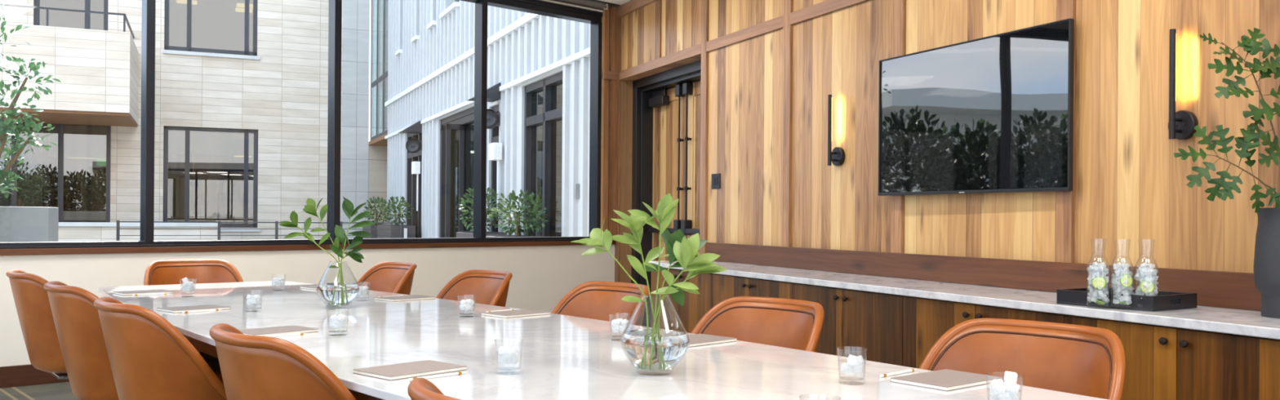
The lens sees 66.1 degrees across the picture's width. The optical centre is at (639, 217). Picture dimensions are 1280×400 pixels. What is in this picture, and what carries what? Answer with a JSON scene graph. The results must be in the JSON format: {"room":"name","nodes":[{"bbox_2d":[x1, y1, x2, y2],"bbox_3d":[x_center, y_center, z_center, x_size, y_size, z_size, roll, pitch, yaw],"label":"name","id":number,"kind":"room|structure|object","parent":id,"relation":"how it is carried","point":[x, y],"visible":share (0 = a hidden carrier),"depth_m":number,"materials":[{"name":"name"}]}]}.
{"room":"conference room","nodes":[
{"label":"conference room","id":0,"kind":"room"},
{"bbox_2d":[0,382,79,399],"bbox_3d":[0.143,1.205,3.302,9.700,0.132,10.450,0,0,-43],"label":"floor","id":1,"kind":"structure","parent":0,"point":[63,390],"depth_m":6.22,"materials":[{"name":"grey carpet"}]},
{"bbox_2d":[5,269,68,378],"bbox_3d":[-2.939,0.690,5.067,0.552,0.836,0.598,0,0,-40],"label":"tub chair","id":2,"kind":"object","parent":1,"relation":"on","point":[32,302],"visible":0.38,"depth_m":4.83,"materials":[{"name":"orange leather"}]},
{"bbox_2d":[43,280,119,399],"bbox_3d":[-2.252,0.695,4.246,0.552,0.836,0.598,0,0,-40],"label":"tub chair","id":3,"kind":"object","parent":1,"relation":"on","point":[77,321],"visible":0.41,"depth_m":4.00,"materials":[{"name":"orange leather"}]},
{"bbox_2d":[93,296,226,399],"bbox_3d":[-1.608,0.700,3.465,0.552,0.836,0.598,0,0,-40],"label":"tub chair","id":4,"kind":"object","parent":1,"relation":"on","point":[149,358],"visible":0.88,"depth_m":3.21,"materials":[{"name":"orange leather"}]},
{"bbox_2d":[143,259,243,285],"bbox_3d":[-2.746,0.692,6.105,0.598,0.836,0.553,0,0,-40],"label":"tub chair","id":5,"kind":"object","parent":1,"relation":"on","point":[206,271],"visible":0.26,"depth_m":6.29,"materials":[{"name":"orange leather"}]},
{"bbox_2d":[209,323,355,399],"bbox_3d":[-0.853,0.706,2.647,0.552,0.836,0.598,0,0,-40],"label":"tub chair","id":6,"kind":"object","parent":1,"relation":"on","point":[253,367],"visible":1,"depth_m":2.38,"materials":[{"name":"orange leather"}]},
{"bbox_2d":[355,261,417,294],"bbox_3d":[-1.659,0.700,5.985,0.552,0.836,0.598,0,0,-40],"label":"tub chair","id":7,"kind":"object","parent":1,"relation":"on","point":[386,277],"visible":0.16,"depth_m":6.21,"materials":[{"name":"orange leather"}]},
{"bbox_2d":[407,377,461,399],"bbox_3d":[-0.124,0.711,1.775,0.552,0.836,0.598,0,0,-40],"label":"tub chair","id":8,"kind":"object","parent":1,"relation":"on","point":[419,388],"visible":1,"depth_m":1.68,"materials":[{"name":"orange leather"}]},
{"bbox_2d":[435,269,512,306],"bbox_3d":[-0.965,0.705,5.135,0.552,0.836,0.598,0,0,-40],"label":"tub chair","id":9,"kind":"object","parent":1,"relation":"on","point":[491,287],"visible":0.3,"depth_m":5.35,"materials":[{"name":"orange leather"}]},
{"bbox_2d":[551,280,648,325],"bbox_3d":[-0.259,0.710,4.236,0.552,0.836,0.598,0,0,-40],"label":"tub chair","id":10,"kind":"object","parent":1,"relation":"on","point":[594,300],"visible":0.23,"depth_m":4.45,"materials":[{"name":"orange leather"}]},
{"bbox_2d":[97,280,1108,399],"bbox_3d":[-0.781,0.768,3.570,1.400,0.728,5.760,0,0,-40],"label":"conference table","id":11,"kind":"object","parent":1,"relation":"on","point":[564,357],"visible":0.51,"depth_m":2.89,"materials":[{"name":"white stone"}]},
{"bbox_2d":[112,289,173,295],"bbox_3d":[-2.550,0.385,5.049,0.240,0.010,0.166,0,0,-44],"label":"notebook","id":12,"kind":"object","parent":11,"relation":"on","point":[144,291],"visible":1,"depth_m":5.01,"materials":[{"name":"paper"}]},
{"bbox_2d":[179,277,196,297],"bbox_3d":[-2.246,0.345,4.886,0.075,0.095,0.075,0,0,-18],"label":"water glass","id":13,"kind":"object","parent":11,"relation":"on","point":[187,286],"visible":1,"depth_m":4.87,"materials":[{"name":"white"}]},
{"bbox_2d":[156,304,230,313],"bbox_3d":[-1.908,0.390,4.205,0.166,0.010,0.240,0,0,40],"label":"notebook","id":14,"kind":"object","parent":11,"relation":"on","point":[206,307],"visible":1,"depth_m":4.17,"materials":[{"name":"paper"}]},
{"bbox_2d":[182,308,222,313],"bbox_3d":[-1.832,0.392,4.118,0.008,0.008,0.173,0,0,39],"label":"pencil","id":15,"kind":"object","parent":11,"relation":"on","point":[217,309],"visible":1,"depth_m":4.11,"materials":[{"name":"white wood"}]},
{"bbox_2d":[244,289,262,311],"bbox_3d":[-1.636,0.354,4.161,0.075,0.087,0.075,0,0,-19],"label":"water glass","id":16,"kind":"object","parent":11,"relation":"on","point":[255,300],"visible":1,"depth_m":4.15,"materials":[{"name":"white"}]},
{"bbox_2d":[271,274,285,290],"bbox_3d":[-1.957,0.352,5.320,0.075,0.087,0.075,0,0,-18],"label":"water glass","id":17,"kind":"object","parent":11,"relation":"on","point":[277,281],"visible":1,"depth_m":5.31,"materials":[{"name":"white"}]},
{"bbox_2d":[239,324,318,335],"bbox_3d":[-1.267,0.395,3.411,0.166,0.010,0.240,0,0,40],"label":"notebook","id":18,"kind":"object","parent":11,"relation":"on","point":[293,329],"visible":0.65,"depth_m":3.40,"materials":[{"name":"paper"}]},
{"bbox_2d":[261,333,308,337],"bbox_3d":[-1.198,0.397,3.307,0.173,0.008,0.008,0,0,-43],"label":"pencil","id":19,"kind":"object","parent":11,"relation":"on","point":[295,334],"visible":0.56,"depth_m":3.31,"materials":[{"name":"white wood"}]},
{"bbox_2d":[300,285,317,289],"bbox_3d":[-1.754,0.391,5.515,0.240,0.010,0.166,0,0,-45],"label":"notebook","id":20,"kind":"object","parent":11,"relation":"on","point":[311,287],"visible":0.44,"depth_m":5.45,"materials":[{"name":"paper"}]},
{"bbox_2d":[326,308,349,336],"bbox_3d":[-1.032,0.359,3.359,0.075,0.087,0.075,0,0,9],"label":"water glass","id":21,"kind":"object","parent":11,"relation":"on","point":[340,320],"visible":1,"depth_m":3.34,"materials":[{"name":"white"}]},
{"bbox_2d":[316,261,359,308],"bbox_3d":[-1.331,0.297,4.338,0.183,0.206,0.183,0,0,-43],"label":"glass vase","id":22,"kind":"object","parent":11,"relation":"on","point":[332,294],"visible":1,"depth_m":4.28,"materials":[{"name":"glass"}]},
{"bbox_2d":[279,209,342,284],"bbox_3d":[-1.453,0.170,4.320,0.284,0.409,0.099,0,0,9],"label":"leafy sprig","id":23,"kind":"object","parent":22,"relation":"in","point":[293,216],"visible":0.93,"depth_m":4.33,"materials":[{"name":"green plant"}]},
{"bbox_2d":[302,198,341,284],"bbox_3d":[-1.418,0.143,4.324,0.195,0.463,0.117,0,0,19],"label":"leafy sprig","id":24,"kind":"object","parent":22,"relation":"in","point":[310,208],"visible":0.9,"depth_m":4.36,"materials":[{"name":"green plant"}]},
{"bbox_2d":[333,233,362,284],"bbox_3d":[-1.282,0.222,4.317,0.126,0.308,0.092,0,0,-17],"label":"leafy sprig","id":25,"kind":"object","parent":22,"relation":"in","point":[357,237],"visible":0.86,"depth_m":4.33,"materials":[{"name":"green plant"}]},
{"bbox_2d":[329,196,374,284],"bbox_3d":[-1.264,0.141,4.323,0.159,0.471,0.129,0,0,31],"label":"leafy sprig","id":26,"kind":"object","parent":22,"relation":"in","point":[348,206],"visible":0.91,"depth_m":4.33,"materials":[{"name":"green plant"}]},
{"bbox_2d":[356,282,369,301],"bbox_3d":[-1.337,0.356,4.730,0.075,0.087,0.075,0,0,18],"label":"water glass","id":27,"kind":"object","parent":11,"relation":"on","point":[363,290],"visible":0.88,"depth_m":4.71,"materials":[{"name":"white"}]},
{"bbox_2d":[374,294,435,302],"bbox_3d":[-1.151,0.396,4.819,0.166,0.010,0.240,0,0,43],"label":"notebook","id":28,"kind":"object","parent":11,"relation":"on","point":[412,297],"visible":1,"depth_m":4.78,"materials":[{"name":"paper"}]},
{"bbox_2d":[353,360,466,380],"bbox_3d":[-0.602,0.400,2.583,0.166,0.010,0.240,0,0,41],"label":"notebook","id":29,"kind":"object","parent":11,"relation":"on","point":[425,367],"visible":1,"depth_m":2.55,"materials":[{"name":"paper"}]},
{"bbox_2d":[408,371,466,381],"bbox_3d":[-0.510,0.402,2.493,0.173,0.008,0.008,0,0,-45],"label":"pencil","id":30,"kind":"object","parent":11,"relation":"on","point":[459,372],"visible":0.88,"depth_m":2.49,"materials":[{"name":"white wood"}]},
{"bbox_2d":[457,294,475,317],"bbox_3d":[-0.706,0.361,4.006,0.075,0.087,0.075,0,0,-24],"label":"water glass","id":31,"kind":"object","parent":11,"relation":"on","point":[467,304],"visible":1,"depth_m":3.99,"materials":[{"name":"white"}]},
{"bbox_2d":[494,337,523,373],"bbox_3d":[-0.343,0.364,2.568,0.075,0.087,0.075,0,0,30],"label":"water glass","id":32,"kind":"object","parent":11,"relation":"on","point":[507,354],"visible":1,"depth_m":2.55,"materials":[{"name":"white"}]},
{"bbox_2d":[480,309,551,318],"bbox_3d":[-0.515,0.401,4.099,0.166,0.010,0.240,0,0,44],"label":"notebook","id":33,"kind":"object","parent":11,"relation":"on","point":[518,313],"visible":1,"depth_m":4.06,"materials":[{"name":"paper"}]},
{"bbox_2d":[608,312,631,341],"bbox_3d":[-0.067,0.366,3.283,0.075,0.087,0.075,0,0,-41],"label":"water glass","id":34,"kind":"object","parent":11,"relation":"on","point":[618,325],"visible":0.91,"depth_m":3.27,"materials":[{"name":"white"}]},
{"bbox_2d":[620,293,689,375],"bbox_3d":[0.040,0.307,2.587,0.183,0.206,0.183,0,0,-43],"label":"glass vase","id":35,"kind":"object","parent":11,"relation":"on","point":[663,349],"visible":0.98,"depth_m":2.53,"materials":[{"name":"glass"}]},
{"bbox_2d":[572,217,648,333],"bbox_3d":[-0.082,0.192,2.581,0.192,0.386,0.102,0,0,-26],"label":"leafy sprig","id":36,"kind":"object","parent":35,"relation":"in","point":[597,237],"visible":0.91,"depth_m":2.57,"materials":[{"name":"green plant"}]},
{"bbox_2d":[611,209,679,333],"bbox_3d":[0.008,0.183,2.580,0.175,0.405,0.121,0,0,-16],"label":"leafy sprig","id":37,"kind":"object","parent":35,"relation":"in","point":[635,224],"visible":0.96,"depth_m":2.59,"materials":[{"name":"green plant"}]},
{"bbox_2d":[627,192,678,333],"bbox_3d":[0.051,0.161,2.582,0.135,0.450,0.109,0,0,-43],"label":"leafy sprig","id":38,"kind":"object","parent":35,"relation":"in","point":[666,207],"visible":0.88,"depth_m":2.58,"materials":[{"name":"green plant"}]},
{"bbox_2d":[641,223,707,332],"bbox_3d":[0.093,0.202,2.663,0.184,0.368,0.124,0,0,-36],"label":"leafy sprig","id":39,"kind":"object","parent":35,"relation":"in","point":[669,240],"visible":0.5,"depth_m":2.66,"materials":[{"name":"green plant"}]},
{"bbox_2d":[650,232,719,333],"bbox_3d":[0.113,0.213,2.564,0.196,0.347,0.093,0,0,-12],"label":"leafy sprig","id":40,"kind":"object","parent":35,"relation":"in","point":[685,252],"visible":0.89,"depth_m":2.56,"materials":[{"name":"green plant"}]},
{"bbox_2d":[654,253,727,333],"bbox_3d":[0.134,0.226,2.595,0.194,0.321,0.094,0,0,-24],"label":"leafy sprig","id":41,"kind":"object","parent":35,"relation":"in","point":[713,268],"visible":0.67,"depth_m":2.59,"materials":[{"name":"green plant"}]},
{"bbox_2d":[687,333,737,347],"bbox_3d":[0.179,0.406,3.246,0.240,0.010,0.166,0,0,-44],"label":"notebook","id":42,"kind":"object","parent":11,"relation":"on","point":[696,340],"visible":0.59,"depth_m":3.23,"materials":[{"name":"paper"}]},
{"bbox_2d":[836,346,867,382],"bbox_3d":[0.529,0.370,2.453,0.075,0.087,0.075,0,0,-22],"label":"water glass","id":43,"kind":"object","parent":11,"relation":"on","point":[854,364],"visible":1,"depth_m":2.44,"materials":[{"name":"white"}]},
{"bbox_2d":[879,368,917,377],"bbox_3d":[0.686,0.411,2.601,0.173,0.008,0.008,0,0,-43],"label":"pencil","id":44,"kind":"object","parent":11,"relation":"on","point":[910,370],"visible":1,"depth_m":2.59,"materials":[{"name":"white wood"}]},
{"bbox_2d":[890,368,1002,391],"bbox_3d":[0.776,0.410,2.488,0.240,0.010,0.166,0,0,-39],"label":"notebook","id":45,"kind":"object","parent":11,"relation":"on","point":[945,380],"visible":0.92,"depth_m":2.46,"materials":[{"name":"paper"}]},
{"bbox_2d":[985,371,1023,399],"bbox_3d":[0.760,0.368,2.052,0.075,0.095,0.075,0,0,15],"label":"water glass","id":46,"kind":"object","parent":11,"relation":"on","point":[1008,389],"visible":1,"depth_m":2.04,"materials":[{"name":"clear glass"}]},
{"bbox_2d":[650,267,715,333],"bbox_3d":[0.538,0.767,7.483,0.591,0.750,1.030,0,0,-24],"label":"base cabinet","id":47,"kind":"object","parent":1,"relation":"on","point":[695,307],"visible":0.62,"depth_m":7.30,"materials":[{"name":"brown wood"}]},
{"bbox_2d":[648,260,1279,339],"bbox_3d":[2.013,0.383,4.155,0.591,0.036,8.370,0,0,-24],"label":"countertop","id":48,"kind":"structure","parent":47,"relation":"on","point":[1215,319],"depth_m":4.50,"materials":[{"name":"grey stone"}]},
{"bbox_2d":[1086,238,1110,306],"bbox_3d":[1.831,0.220,3.929,0.088,0.268,0.086,0,0,7],"label":"carafe","id":49,"kind":"object","parent":48,"relation":"on","point":[1097,278],"visible":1,"depth_m":3.91,"materials":[{"name":"clear glass"}]},
{"bbox_2d":[1056,287,1196,311],"bbox_3d":[2.003,0.335,4.057,0.330,0.060,0.410,0,0,-34],"label":"serving tray","id":50,"kind":"object","parent":48,"relation":"on","point":[1164,300],"visible":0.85,"depth_m":3.93,"materials":[{"name":"black paint"}]},
{"bbox_2d":[1110,239,1134,307],"bbox_3d":[1.912,0.220,3.899,0.088,0.268,0.086,0,0,30],"label":"carafe","id":51,"kind":"object","parent":50,"relation":"on","point":[1121,285],"visible":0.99,"depth_m":3.88,"materials":[{"name":"clear glass"}]},
{"bbox_2d":[1133,239,1158,298],"bbox_3d":[1.988,0.221,3.860,0.086,0.268,0.088,0,0,-21],"label":"carafe","id":52,"kind":"object","parent":50,"relation":"on","point":[1148,285],"visible":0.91,"depth_m":3.84,"materials":[{"name":"clear glass"}]},
{"bbox_2d":[1253,207,1279,318],"bbox_3d":[2.382,0.167,3.620,0.209,0.402,0.209,0,0,-43],"label":"vase","id":53,"kind":"object","parent":48,"relation":"on","point":[1267,246],"visible":0.98,"depth_m":3.59,"materials":[{"name":"ceramic"}]},
{"bbox_2d":[1173,124,1279,212],"bbox_3d":[2.165,-0.045,3.596,0.423,0.584,0.063,0,0,-4],"label":"branch","id":54,"kind":"object","parent":53,"relation":"in","point":[1243,142],"visible":1,"depth_m":3.59,"materials":[{"name":"green plant"}]},
{"bbox_2d":[1200,27,1279,158],"bbox_3d":[2.249,-0.227,3.596,0.423,0.949,0.087,0,0,-1],"label":"branch","id":55,"kind":"object","parent":53,"relation":"in","point":[1233,86],"visible":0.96,"depth_m":3.60,"materials":[{"name":"green plant"}]},
{"bbox_2d":[1242,38,1279,167],"bbox_3d":[2.329,-0.229,3.558,0.251,0.953,0.141,0,0,34],"label":"branch","id":56,"kind":"object","parent":53,"relation":"in","point":[1256,66],"visible":1,"depth_m":3.58,"materials":[{"name":"green plant"}]},
{"bbox_2d":[711,273,794,307],"bbox_3d":[0.955,0.770,6.539,0.591,0.750,1.030,0,0,-24],"label":"base cabinet","id":57,"kind":"object","parent":1,"relation":"on","point":[724,287],"visible":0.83,"depth_m":6.46,"materials":[{"name":"brown wood"}]},
{"bbox_2d":[691,296,824,352],"bbox_3d":[0.334,0.715,3.427,0.552,0.836,0.598,0,0,-40],"label":"tub chair","id":58,"kind":"object","parent":1,"relation":"on","point":[796,324],"visible":0.52,"depth_m":3.62,"materials":[{"name":"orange leather"}]},
{"bbox_2d":[792,283,906,365],"bbox_3d":[1.372,0.773,5.595,0.591,0.750,1.030,0,0,-24],"label":"base cabinet","id":59,"kind":"object","parent":1,"relation":"on","point":[871,321],"visible":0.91,"depth_m":5.34,"materials":[{"name":"brown wood"}]},
{"bbox_2d":[902,296,1068,368],"bbox_3d":[1.790,0.776,4.651,0.591,0.750,1.030,0,0,-24],"label":"base cabinet","id":60,"kind":"object","parent":1,"relation":"on","point":[925,321],"visible":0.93,"depth_m":4.80,"materials":[{"name":"brown wood"}]},
{"bbox_2d":[919,318,1125,399],"bbox_3d":[0.980,0.719,2.671,0.552,0.836,0.598,0,0,-40],"label":"tub chair","id":61,"kind":"object","parent":1,"relation":"on","point":[1070,358],"visible":0.83,"depth_m":2.82,"materials":[{"name":"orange leather"}]},
{"bbox_2d":[1064,315,1279,399],"bbox_3d":[2.207,0.780,3.707,0.591,0.750,1.030,0,0,-24],"label":"base cabinet","id":62,"kind":"object","parent":1,"relation":"on","point":[1162,362],"visible":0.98,"depth_m":3.54,"materials":[{"name":"brown wood"}]},
{"bbox_2d":[0,244,614,366],"bbox_3d":[-3.649,0.686,6.977,9.100,0.873,0.200,0,0,-43],"label":"wall","id":63,"kind":"structure","parent":0,"point":[542,275],"depth_m":7.93,"materials":[{"name":"beige paint"}]},
{"bbox_2d":[0,364,69,388],"bbox_3d":[-3.507,1.043,6.962,8.892,0.138,0.017,0,0,-43],"label":"baseboard","id":64,"kind":"structure","parent":63,"relation":"attached to","point":[17,375],"depth_m":6.46,"materials":[{"name":"brown wood"}]},
{"bbox_2d":[0,0,609,248],"bbox_3d":[-3.591,-0.970,6.972,8.760,2.358,0.170,0,0,-43],"label":"window","id":65,"kind":"structure","parent":63,"relation":"in","point":[148,6],"depth_m":8.70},
{"bbox_2d":[542,0,608,12],"bbox_3d":[-0.842,-2.095,9.328,1.384,0.104,0.082,0,0,-43],"label":"roller shade","id":66,"kind":"object","parent":65,"relation":"attached to","point":[594,3],"visible":1,"depth_m":9.61,"materials":[{"name":"grey fabric"}]},
{"bbox_2d":[0,240,615,255],"bbox_3d":[-3.534,0.230,6.998,8.892,0.041,0.122,0,0,-43],"label":"trim","id":67,"kind":"structure","parent":63,"relation":"on","point":[384,246],"depth_m":7.43,"materials":[{"name":"brown wood"}]},
{"bbox_2d":[598,0,630,4],"bbox_3d":[0.266,-2.220,3.270,9.800,0.200,10.270,0,0,-43],"label":"ceiling","id":68,"kind":"structure","parent":0,"point":[615,2],"depth_m":9.67,"materials":[{"name":"white paint"}]},
{"bbox_2d":[619,0,1279,283],"bbox_3d":[2.290,-0.469,4.524,0.202,3.272,12.226,0,0,-24],"label":"wall","id":69,"kind":"structure","parent":0,"point":[1130,184],"depth_m":5.23,"materials":[{"name":"brown wood"}]},
{"bbox_2d":[601,70,617,80],"bbox_3d":[-0.287,-1.424,9.895,0.224,0.085,0.035,0,0,-43],"label":"trim","id":70,"kind":"structure","parent":69,"relation":"attached to","point":[609,75],"depth_m":9.86,"materials":[{"name":"brown wood"}]},
{"bbox_2d":[608,5,617,240],"bbox_3d":[-0.315,-0.945,9.982,0.142,2.358,0.185,0,0,-43],"label":"trim","id":71,"kind":"structure","parent":69,"relation":"attached to","point":[613,33],"depth_m":9.89,"materials":[{"name":"brown wood"}]},
{"bbox_2d":[614,17,621,282],"bbox_3d":[-0.225,-0.433,9.937,0.022,3.162,0.091,0,0,-24],"label":"trim","id":72,"kind":"structure","parent":69,"relation":"attached to","point":[619,65],"depth_m":9.90,"materials":[{"name":"brown wood"}]},
{"bbox_2d":[617,0,657,17],"bbox_3d":[2.216,-2.050,4.431,0.037,0.110,12.126,0,0,-24],"label":"trim","id":73,"kind":"structure","parent":69,"relation":"attached to","point":[631,6],"depth_m":9.61,"materials":[{"name":"brown wood"}]},
{"bbox_2d":[657,0,661,57],"bbox_3d":[0.182,-1.737,9.045,0.018,0.548,0.040,0,0,-24],"label":"trim","id":74,"kind":"structure","parent":69,"relation":"attached to","point":[659,1],"depth_m":9.03,"materials":[{"name":"brown wood"}]},
{"bbox_2d":[619,54,701,327],"bbox_3d":[0.372,-0.133,9.177,0.460,2.547,1.863,0,0,-24],"label":"door","id":75,"kind":"structure","parent":69,"relation":"in","point":[665,129],"depth_m":9.68,"materials":[{"name":"brown wood"}]},
{"bbox_2d":[619,44,701,79],"bbox_3d":[0.162,-1.420,9.080,0.022,0.085,1.783,0,0,-24],"label":"trim","id":76,"kind":"structure","parent":69,"relation":"attached to","point":[695,51],"depth_m":8.96,"materials":[{"name":"brown wood"}]},
{"bbox_2d":[699,0,708,254],"bbox_3d":[0.534,-0.427,8.220,0.022,3.162,0.096,0,0,-24],"label":"trim","id":77,"kind":"structure","parent":69,"relation":"attached to","point":[704,3],"depth_m":8.20,"materials":[{"name":"brown wood"}]},
{"bbox_2d":[711,173,720,188],"bbox_3d":[0.619,-0.295,8.037,0.013,0.124,0.144,0,0,-24],"label":"wall switch","id":78,"kind":"object","parent":69,"relation":"attached to","point":[716,178],"visible":1,"depth_m":8.02,"materials":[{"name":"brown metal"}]},
{"bbox_2d":[706,15,782,52],"bbox_3d":[0.801,-1.415,7.634,0.022,0.085,1.186,0,0,-24],"label":"trim","id":79,"kind":"structure","parent":69,"relation":"attached to","point":[775,24],"depth_m":7.58,"materials":[{"name":"brown wood"}]},
{"bbox_2d":[781,0,792,247],"bbox_3d":[1.052,-0.423,7.048,0.022,3.162,0.096,0,0,-24],"label":"trim","id":80,"kind":"structure","parent":69,"relation":"attached to","point":[787,4],"depth_m":7.03,"materials":[{"name":"brown wood"}]},
{"bbox_2d":[790,0,868,24],"bbox_3d":[1.310,-1.412,6.483,0.022,0.085,1.140,0,0,-24],"label":"trim","id":81,"kind":"structure","parent":69,"relation":"attached to","point":[827,6],"depth_m":6.66,"materials":[{"name":"brown wood"}]},
{"bbox_2d":[827,94,844,165],"bbox_3d":[1.274,-0.571,6.457,0.092,0.464,0.124,0,0,-24],"label":"wall sconce","id":82,"kind":"object","parent":69,"relation":"attached to","point":[837,156],"visible":1,"depth_m":6.43,"materials":[{"name":"brown metal"}]},
{"bbox_2d":[890,0,905,253],"bbox_3d":[1.552,-0.419,5.917,0.022,3.162,0.096,0,0,-24],"label":"trim","id":83,"kind":"structure","parent":69,"relation":"attached to","point":[898,6],"depth_m":5.90,"materials":[{"name":"brown wood"}]},
{"bbox_2d":[878,17,1074,195],"bbox_3d":[1.774,-0.540,5.341,0.063,0.822,1.424,0,0,-25],"label":"television","id":84,"kind":"object","parent":69,"relation":"attached to","point":[993,113],"visible":1,"depth_m":5.21,"materials":[{"name":"black metal"}]},
{"bbox_2d":[706,242,1261,311],"bbox_3d":[2.254,0.292,4.261,0.029,0.147,8.370,0,0,-24],"label":"backsplash","id":85,"kind":"structure","parent":69,"relation":"attached to","point":[1220,289],"depth_m":5.21,"materials":[{"name":"brown wood"}]},
{"bbox_2d":[1055,0,1075,262],"bbox_3d":[2.062,-0.415,4.764,0.022,3.162,0.096,0,0,-24],"label":"trim","id":86,"kind":"structure","parent":69,"relation":"attached to","point":[1066,9],"depth_m":4.74,"materials":[{"name":"brown wood"}]},
{"bbox_2d":[1168,28,1198,139],"bbox_3d":[2.283,-0.563,4.174,0.092,0.464,0.124,0,0,-24],"label":"wall sconce","id":87,"kind":"object","parent":69,"relation":"attached to","point":[1181,123],"visible":0.98,"depth_m":4.15,"materials":[{"name":"brown metal"}]},
{"label":"outside","id":88,"kind":"structure","parent":0,"visible":0},
{"bbox_3d":[-22.953,1.138,24.888,80.000,0.280,52.300,0,0,-43],"label":"ground","id":89,"kind":"structure","parent":88,"visible":0},
{"bbox_2d":[0,206,58,242],"bbox_3d":[-9.092,0.482,11.062,4.320,1.240,0.815,0,0,-24],"label":"planter","id":90,"kind":"object","parent":89,"relation":"on","point":[17,224],"visible":0.45,"depth_m":11.49,"materials":[{"name":"concrete"}]},
{"bbox_2d":[0,3,61,198],"bbox_3d":[-7.704,-0.842,11.151,1.877,3.915,1.321,0,0,3],"label":"tree","id":91,"kind":"object","parent":89,"relation":"on","point":[5,125],"visible":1,"depth_m":11.28,"materials":[{"name":"green plant"}]},
{"bbox_2d":[57,222,217,241],"bbox_3d":[-12.685,0.590,21.018,6.800,0.970,0.420,0,0,-24],"label":"wall","id":92,"kind":"structure","parent":89,"relation":"on","point":[68,231],"depth_m":21.50,"materials":[{"name":"white concrete"}]},
{"bbox_2d":[0,0,369,239],"bbox_3d":[-13.221,-4.149,25.959,11.550,10.600,8.300,0,0,-24],"label":"stone building","id":93,"kind":"structure","parent":89,"relation":"on","point":[242,86],"depth_m":25.70,"materials":[{"name":"beige stone"}]},
{"bbox_2d":[115,220,404,240],"bbox_3d":[-5.681,0.592,15.006,4.090,1.070,0.041,0,0,-24],"label":"cable railing","id":94,"kind":"object","parent":89,"relation":"on","point":[118,228],"visible":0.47,"depth_m":14.84,"materials":[{"name":"grey metal"}]},
{"bbox_2d":[362,224,377,238],"bbox_3d":[-6.301,0.652,23.567,0.500,0.942,1.300,0,0,-24],"label":"planter box","id":95,"kind":"object","parent":89,"relation":"on","point":[373,232],"visible":0.12,"depth_m":22.93,"materials":[{"name":"grey concrete"}]},
{"bbox_2d":[363,195,391,225],"bbox_3d":[-6.302,-0.156,23.576,0.695,0.725,1.308,0,0,-24],"label":"shrub","id":96,"kind":"object","parent":95,"relation":"on","point":[377,200],"visible":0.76,"depth_m":23.48,"materials":[{"name":"green plant"}]},
{"bbox_2d":[377,224,415,238],"bbox_3d":[-5.160,0.645,20.813,0.500,0.972,1.910,0,0,-24],"label":"planter box","id":97,"kind":"object","parent":89,"relation":"on","point":[409,230],"visible":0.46,"depth_m":20.15,"materials":[{"name":"concrete"}]},
{"bbox_2d":[380,195,413,224],"bbox_3d":[-5.157,-0.129,20.852,0.670,0.664,1.743,0,0,-24],"label":"shrub","id":98,"kind":"object","parent":97,"relation":"on","point":[399,206],"visible":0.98,"depth_m":20.72,"materials":[{"name":"green plant"}]},
{"bbox_2d":[368,0,590,238],"bbox_3d":[-2.586,-3.845,19.618,3.220,10.050,18.800,0,0,-24],"label":"metal building","id":99,"kind":"structure","parent":89,"relation":"on","point":[422,51],"depth_m":17.18,"materials":[{"name":"grey metal"}]},
{"bbox_2d":[398,120,422,133],"bbox_3d":[-4.802,-1.896,20.503,0.420,0.260,0.440,0,0,-24],"label":"awning","id":100,"kind":"object","parent":99,"relation":"attached to","point":[415,128],"visible":1,"depth_m":20.35,"materials":[{"name":"grey metal"}]},
{"bbox_2d":[405,137,422,153],"bbox_3d":[-4.693,-1.485,20.386,0.326,0.310,0.190,0,0,-11],"label":"wall lamp","id":101,"kind":"object","parent":99,"relation":"attached to","point":[413,145],"visible":1,"depth_m":20.35,"materials":[{"name":"black metal"}]},
{"bbox_2d":[411,161,420,210],"bbox_3d":[-4.692,-0.650,20.578,0.140,1.030,0.260,0,0,-24],"label":"junction box","id":102,"kind":"object","parent":99,"relation":"attached to","point":[415,166],"visible":1,"depth_m":20.50,"materials":[{"name":"white plastic"}]},
{"bbox_2d":[467,82,501,102],"bbox_3d":[-2.397,-1.928,15.061,0.420,0.260,0.440,0,0,-24],"label":"awning","id":103,"kind":"object","parent":99,"relation":"attached to","point":[493,93],"visible":0.73,"depth_m":14.92,"materials":[{"name":"grey metal"}]},
{"bbox_2d":[486,108,500,128],"bbox_3d":[-2.293,-1.497,14.963,0.321,0.300,0.189,0,0,-11],"label":"wall lamp","id":104,"kind":"object","parent":99,"relation":"attached to","point":[493,118],"visible":0.71,"depth_m":14.92,"materials":[{"name":"black metal"}]},
{"bbox_2d":[488,142,502,210],"bbox_3d":[-2.197,-0.612,14.935,0.140,1.030,0.260,0,0,-24],"label":"junction box","id":105,"kind":"object","parent":99,"relation":"attached to","point":[495,148],"visible":0.94,"depth_m":14.84,"materials":[{"name":"white plastic"}]},
{"bbox_2d":[456,231,506,237],"bbox_3d":[-2.414,0.686,14.898,0.500,0.932,1.100,0,0,-24],"label":"planter box","id":106,"kind":"object","parent":89,"relation":"on","point":[460,233],"visible":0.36,"depth_m":14.61,"materials":[{"name":"grey concrete"}]},
{"bbox_2d":[458,186,503,231],"bbox_3d":[-2.405,-0.136,14.879,0.728,0.768,1.228,0,0,-24],"label":"shrub","id":107,"kind":"object","parent":106,"relation":"on","point":[469,200],"visible":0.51,"depth_m":14.86,"materials":[{"name":"green plant"}]},
{"bbox_2d":[485,235,538,237],"bbox_3d":[-1.558,0.702,12.838,0.500,0.912,1.660,0,0,-24],"label":"planter box","id":108,"kind":"object","parent":89,"relation":"on","point":[488,236],"visible":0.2,"depth_m":13.06,"materials":[{"name":"concrete"}]},
{"bbox_2d":[488,189,548,235],"bbox_3d":[-1.585,-0.051,12.903,0.699,0.641,1.582,0,0,-24],"label":"shrub","id":109,"kind":"object","parent":108,"relation":"on","point":[512,196],"visible":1,"depth_m":12.80,"materials":[{"name":"green plant"}]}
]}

